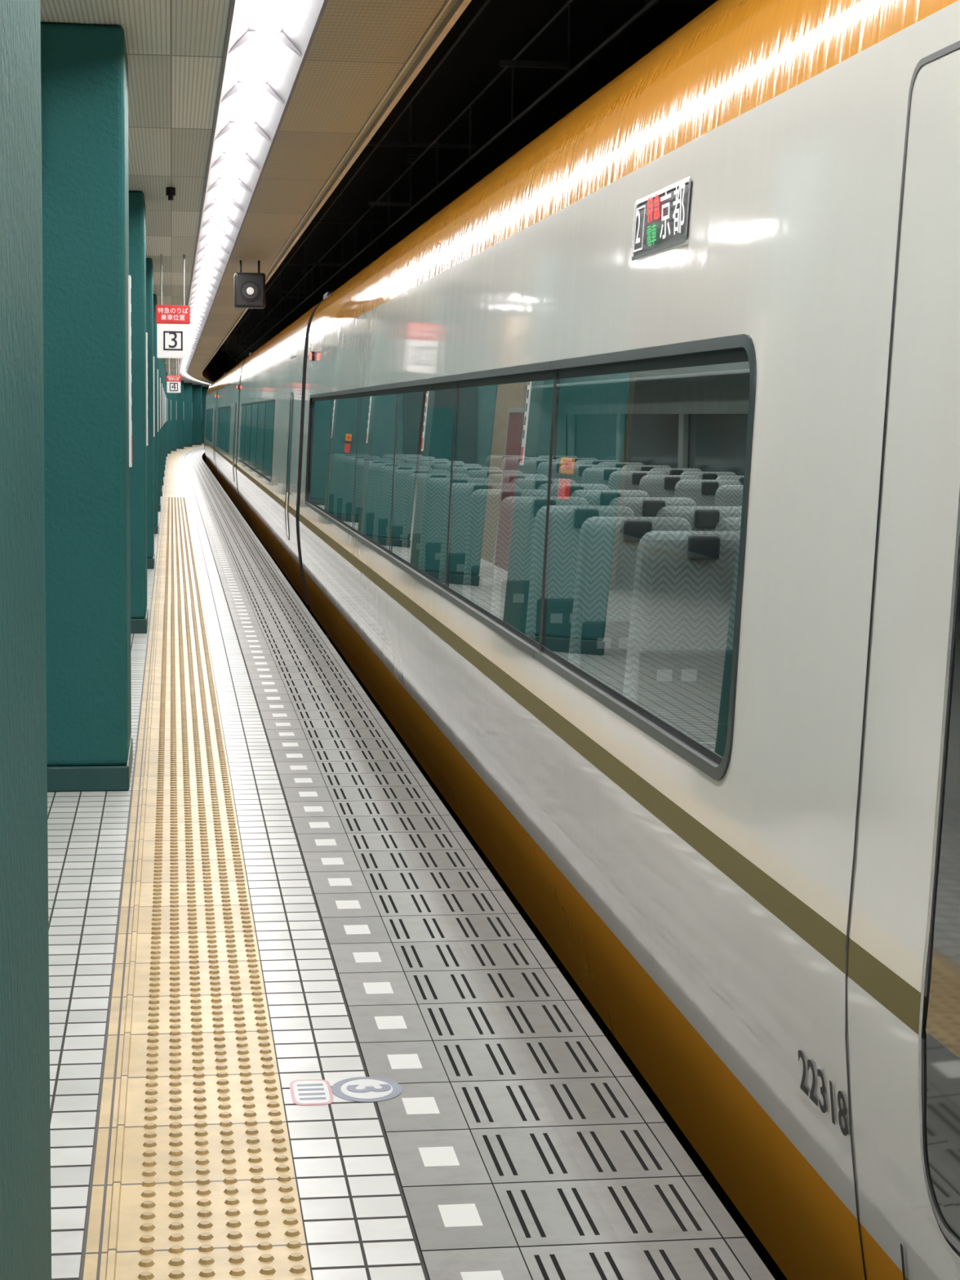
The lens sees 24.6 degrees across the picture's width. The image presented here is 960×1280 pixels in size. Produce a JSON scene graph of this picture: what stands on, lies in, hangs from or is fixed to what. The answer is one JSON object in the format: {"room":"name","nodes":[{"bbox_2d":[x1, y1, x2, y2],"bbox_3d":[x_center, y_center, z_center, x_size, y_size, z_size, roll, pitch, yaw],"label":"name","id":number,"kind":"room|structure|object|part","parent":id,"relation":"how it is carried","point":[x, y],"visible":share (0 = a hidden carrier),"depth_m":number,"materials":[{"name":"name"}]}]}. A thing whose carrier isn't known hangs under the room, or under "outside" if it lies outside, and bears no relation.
{"room":"railway station","nodes":[
{"label":"railway station","id":0,"kind":"room"},
{"bbox_2d":[165,186,175,200],"bbox_3d":[-2.327,-3.356,16.585,0.070,0.095,0.070,0,6,-8],"label":"ceiling sensor","id":1,"kind":"object","parent":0,"point":[170,191],"depth_m":16.56,"materials":[{"name":"black plastic"}]},
{"bbox_2d":[40,0,471,386],"bbox_3d":[-10.233,-10.683,79.176,16.503,1.830,179.000,0,6,-8],"label":"ceiling","id":2,"kind":"structure","parent":0,"point":[363,55],"depth_m":12.38,"materials":[{"name":"metal"}]},
{"bbox_2d":[155,253,190,358],"bbox_3d":[-3.278,-3.562,23.533,0.360,1.100,0.104,0,6,-8],"label":"platform sign","id":3,"kind":"object","parent":2,"relation":"hanging from","point":[172,340],"visible":1,"depth_m":23.52,"materials":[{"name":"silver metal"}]},
{"bbox_2d":[166,358,181,392],"bbox_3d":[-6.284,-5.703,45.221,0.300,1.250,0.104,0,6,-8],"label":"platform sign","id":4,"kind":"object","parent":2,"relation":"hanging from","point":[172,386],"visible":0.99,"depth_m":45.23,"materials":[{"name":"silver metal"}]},
{"bbox_2d":[234,260,265,308],"bbox_3d":[-2.537,-3.921,24.291,0.340,0.520,0.282,0,6,-8],"label":"lamp","id":5,"kind":"object","parent":2,"relation":"hanging from","point":[249,287],"visible":1,"depth_m":24.20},
{"bbox_2d":[178,0,328,385],"bbox_3d":[-6.999,-9.400,75.193,6.504,0.114,168.000,0,6,-8],"label":"housing","id":6,"kind":"object","parent":2,"relation":"attached to","point":[302,18],"visible":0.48,"depth_m":12.97,"materials":[{"name":"white metal"}]},
{"bbox_2d":[181,0,288,384],"bbox_3d":[-7.112,-9.392,75.010,5.950,0.031,166.530,0,6,-8],"label":"tubes","id":7,"kind":"object","parent":6,"relation":"attached to","point":[272,13],"visible":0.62,"depth_m":13.00,"materials":[{"name":"white plastic"}]},
{"bbox_2d":[47,443,774,1279],"bbox_3d":[-7.959,-5.870,79.986,21.303,1.120,179.000,0,6,-8],"label":"floor","id":8,"kind":"structure","parent":0,"point":[517,1142],"depth_m":6.30,"materials":[{"name":"white tile"}]},
{"bbox_2d":[0,0,51,1279],"bbox_3d":[-0.954,-0.296,2.847,0.712,3.398,1.278,0,6,-8],"label":"column","id":9,"kind":"structure","parent":8,"relation":"on","point":[25,1217],"depth_m":2.97,"materials":[{"name":"teal paint"}]},
{"bbox_2d":[40,22,133,791],"bbox_3d":[-1.985,-1.049,10.213,0.712,3.398,0.928,0,6,-8],"label":"column","id":10,"kind":"structure","parent":8,"relation":"on","point":[85,178],"depth_m":9.80,"materials":[{"name":"teal paint"}]},
{"bbox_2d":[128,275,132,466],"bbox_3d":[-1.661,-1.273,10.466,0.014,0.900,0.140,0,6,-8],"label":"name plate","id":11,"kind":"object","parent":10,"relation":"attached to","point":[130,388],"visible":1,"depth_m":10.40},
{"bbox_2d":[128,191,147,633],"bbox_3d":[-2.992,-1.784,17.405,0.712,3.398,0.928,0,6,-8],"label":"column","id":12,"kind":"structure","parent":8,"relation":"on","point":[137,226],"depth_m":17.03,"materials":[{"name":"teal paint"}]},
{"bbox_2d":[146,332,147,445],"bbox_3d":[-2.668,-2.008,17.659,0.014,0.900,0.140,0,6,-8],"label":"name plate","id":13,"kind":"object","parent":12,"relation":"attached to","point":[146,332],"visible":0.98,"depth_m":17.59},
{"bbox_2d":[146,257,155,568],"bbox_3d":[-3.999,-2.520,24.598,0.712,3.398,0.928,0,6,-8],"label":"column","id":14,"kind":"structure","parent":8,"relation":"on","point":[149,268],"depth_m":24.25,"materials":[{"name":"teal paint"}]},
{"bbox_2d":[153,355,155,436],"bbox_3d":[-3.675,-2.744,24.852,0.014,0.900,0.140,0,6,-8],"label":"name plate","id":15,"kind":"object","parent":14,"relation":"attached to","point":[153,356],"visible":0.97,"depth_m":24.80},
{"bbox_2d":[153,293,158,533],"bbox_3d":[-5.006,-3.255,31.791,0.712,3.398,0.928,0,6,-8],"label":"column","id":16,"kind":"structure","parent":8,"relation":"on","point":[155,300],"depth_m":31.44,"materials":[{"name":"teal paint"}]},
{"bbox_2d":[157,369,158,431],"bbox_3d":[-4.682,-3.479,32.045,0.014,0.900,0.140,0,6,-8],"label":"name plate","id":17,"kind":"object","parent":16,"relation":"attached to","point":[157,370],"visible":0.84,"depth_m":31.98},
{"bbox_2d":[157,358,160,511],"bbox_3d":[-6.013,-3.990,38.983,0.712,3.398,0.928,0,6,-8],"label":"column","id":18,"kind":"structure","parent":8,"relation":"on","point":[158,359],"depth_m":38.66,"materials":[{"name":"teal paint"}]},
{"bbox_2d":[160,377,160,428],"bbox_3d":[-5.689,-4.214,39.237,0.014,0.900,0.140,0,6,-8],"label":"name plate","id":19,"kind":"object","parent":18,"relation":"attached to","point":[160,378],"visible":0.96,"depth_m":39.17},
{"bbox_2d":[160,358,162,496],"bbox_3d":[-7.020,-4.726,46.176,0.712,3.398,0.928,0,6,-8],"label":"column","id":20,"kind":"structure","parent":8,"relation":"on","point":[161,464],"depth_m":45.86,"materials":[{"name":"teal paint"}]},
{"bbox_2d":[161,383,162,426],"bbox_3d":[-6.696,-4.950,46.430,0.014,0.900,0.140,0,6,-8],"label":"name plate","id":21,"kind":"object","parent":20,"relation":"attached to","point":[162,384],"visible":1,"depth_m":46.36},
{"bbox_2d":[161,358,163,485],"bbox_3d":[-8.027,-5.461,53.369,0.712,3.398,0.928,0,6,-8],"label":"column","id":22,"kind":"structure","parent":8,"relation":"on","point":[162,358],"depth_m":53.02,"materials":[{"name":"teal paint"}]},
{"bbox_2d":[163,358,164,476],"bbox_3d":[-9.034,-6.196,60.562,0.712,3.398,0.928,0,6,-8],"label":"column","id":23,"kind":"structure","parent":8,"relation":"on","point":[163,358],"depth_m":60.20,"materials":[{"name":"teal paint"}]},
{"bbox_2d":[164,393,164,423],"bbox_3d":[-8.710,-6.420,60.816,0.014,0.900,0.140,0,6,-8],"label":"name plate","id":24,"kind":"object","parent":23,"relation":"attached to","point":[164,393],"visible":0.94,"depth_m":60.76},
{"bbox_2d":[164,359,164,470],"bbox_3d":[-10.041,-6.931,67.754,0.712,3.398,0.928,0,6,-8],"label":"column","id":25,"kind":"structure","parent":8,"relation":"on","point":[164,359],"depth_m":67.42,"materials":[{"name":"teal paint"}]},
{"bbox_2d":[164,364,165,465],"bbox_3d":[-11.049,-7.667,74.947,0.712,3.398,0.928,0,6,-8],"label":"column","id":26,"kind":"structure","parent":8,"relation":"on","point":[165,365],"depth_m":74.61,"materials":[{"name":"teal paint"}]},
{"bbox_2d":[165,372,167,457],"bbox_3d":[-13.032,-9.138,89.337,0.712,3.398,0.928,0,6,-8],"label":"column","id":27,"kind":"structure","parent":8,"relation":"on","point":[166,372],"depth_m":88.99,"materials":[{"name":"teal paint"}]},
{"bbox_2d":[167,392,171,453],"bbox_3d":[-13.899,-9.873,96.549,0.712,3.398,0.928,0,6,-8],"label":"column","id":28,"kind":"structure","parent":8,"relation":"on","point":[169,451],"depth_m":96.19,"materials":[{"name":"teal paint"}]},
{"bbox_2d":[170,392,176,451],"bbox_3d":[-14.650,-10.609,103.777,0.712,3.398,0.928,0,6,-8],"label":"column","id":29,"kind":"structure","parent":8,"relation":"on","point":[173,395],"depth_m":103.40,"materials":[{"name":"teal paint"}]},
{"bbox_2d":[176,380,183,448],"bbox_3d":[-15.287,-11.346,111.022,0.712,3.398,0.928,0,6,-8],"label":"column","id":30,"kind":"structure","parent":8,"relation":"on","point":[180,396],"depth_m":110.64,"materials":[{"name":"teal paint"}]},
{"bbox_2d":[183,382,191,446],"bbox_3d":[-15.810,-12.083,118.282,0.712,3.398,0.928,0,6,-8],"label":"column","id":31,"kind":"structure","parent":8,"relation":"on","point":[187,386],"depth_m":117.86,"materials":[{"name":"teal paint"}]},
{"bbox_2d":[79,444,311,1279],"bbox_3d":[-10.270,-6.423,79.606,14.523,0.007,179.000,0,6,-8],"label":"tactile paving","id":32,"kind":"object","parent":8,"relation":"on","point":[193,1177],"visible":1,"depth_m":6.14,"materials":[{"name":"yellow tile"}]},
{"bbox_2d":[191,384,201,444],"bbox_3d":[-16.217,-12.820,125.559,0.712,3.398,0.928,0,6,-8],"label":"column","id":33,"kind":"structure","parent":8,"relation":"on","point":[196,388],"depth_m":125.12,"materials":[{"name":"teal paint"}]},
{"bbox_2d":[201,386,208,443],"bbox_3d":[-16.510,-13.557,132.851,0.712,3.398,0.928,0,6,-8],"label":"column","id":34,"kind":"structure","parent":8,"relation":"on","point":[204,389],"depth_m":132.35,"materials":[{"name":"teal paint"}]},
{"bbox_2d":[289,1079,333,1105],"bbox_3d":[-0.426,1.142,5.568,0.104,0.002,0.210,0,6,-8],"label":"sticker","id":35,"kind":"object","parent":8,"relation":"on","point":[311,1091],"visible":1,"depth_m":5.56,"materials":[{"name":"white plastic"}]},
{"bbox_2d":[331,1076,402,1102],"bbox_3d":[-0.288,1.140,5.597,0.180,0.003,0.210,0,6,-8],"label":"sticker","id":36,"kind":"object","parent":8,"relation":"on","point":[359,1089],"visible":1,"depth_m":5.59,"materials":[{"name":"white plastic"}]},
{"bbox_3d":[-12.056,-8.402,82.140,0.712,3.398,0.928,0,6,-8],"label":"column","id":37,"kind":"structure","parent":8,"relation":"on","visible":0},
{"bbox_2d":[165,396,166,421],"bbox_3d":[-11.732,-8.626,82.394,0.014,0.900,0.140,0,6,-8],"label":"name plate","id":38,"kind":"object","parent":37,"relation":"attached to","point":[166,397],"visible":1,"depth_m":82.32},
{"bbox_3d":[-4.839,-4.405,70.424,6.147,0.170,159.000,0,6,-8],"label":"railway track","id":39,"kind":"object","parent":8,"relation":"on","visible":0},
{"bbox_2d":[204,0,959,1279],"bbox_3d":[-4.666,-4.977,54.861,3.428,4.070,108.000,0,6,-8],"label":"passenger train","id":40,"kind":"object","parent":39,"relation":"on","point":[622,486],"visible":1,"depth_m":5.72,"materials":[{"name":"paint"}]},
{"bbox_3d":[-8.112,-6.242,67.545,0.120,2.610,1.212,0,6,-8],"label":"door","id":41,"kind":"part","parent":40,"relation":"part of","materials":[{"name":"white metal"}]},
{"bbox_3d":[-5.118,-4.056,46.164,0.120,2.610,1.212,0,6,-8],"label":"door","id":42,"kind":"part","parent":40,"relation":"part of","materials":[{"name":"white metal"}]},
{"bbox_3d":[-2.125,-1.870,24.783,0.120,2.610,1.212,0,6,-8],"label":"door","id":43,"kind":"part","parent":40,"relation":"part of","materials":[{"name":"white metal"}]},
{"bbox_2d":[310,351,315,360],"bbox_3d":[-1.598,-2.707,21.016,0.043,0.090,0.090,0,6,-8],"label":"lamp","id":44,"kind":"object","parent":40,"relation":"attached to","point":[313,353],"depth_m":20.98,"materials":[{"name":"red plastic"}]},
{"bbox_3d":[0.498,-1.164,6.122,0.014,0.174,0.710,0,6,-8],"label":"display frame","id":45,"kind":"part","parent":40,"relation":"part of","materials":[{"name":"silver metal"}]},
{"bbox_3d":[0.837,0.292,3.633,0.120,2.610,1.142,0,6,-8],"label":"door","id":46,"kind":"part","parent":40,"relation":"part of","materials":[{"name":"white metal"}]},
{"bbox_2d":[218,0,717,359],"bbox_3d":[-3.588,-11.614,80.011,12.603,0.001,179.000,0,6,-8],"label":"ceiling","id":47,"kind":"structure","parent":0,"point":[504,28],"depth_m":25.28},
{"bbox_2d":[221,0,659,364],"bbox_3d":[-5.770,-10.457,74.242,5.378,1.194,150.000,0,6,-8],"label":"truss","id":48,"kind":"structure","parent":47,"relation":"hanging from","point":[513,63],"depth_m":24.61,"materials":[{"name":"metal"}]}
]}

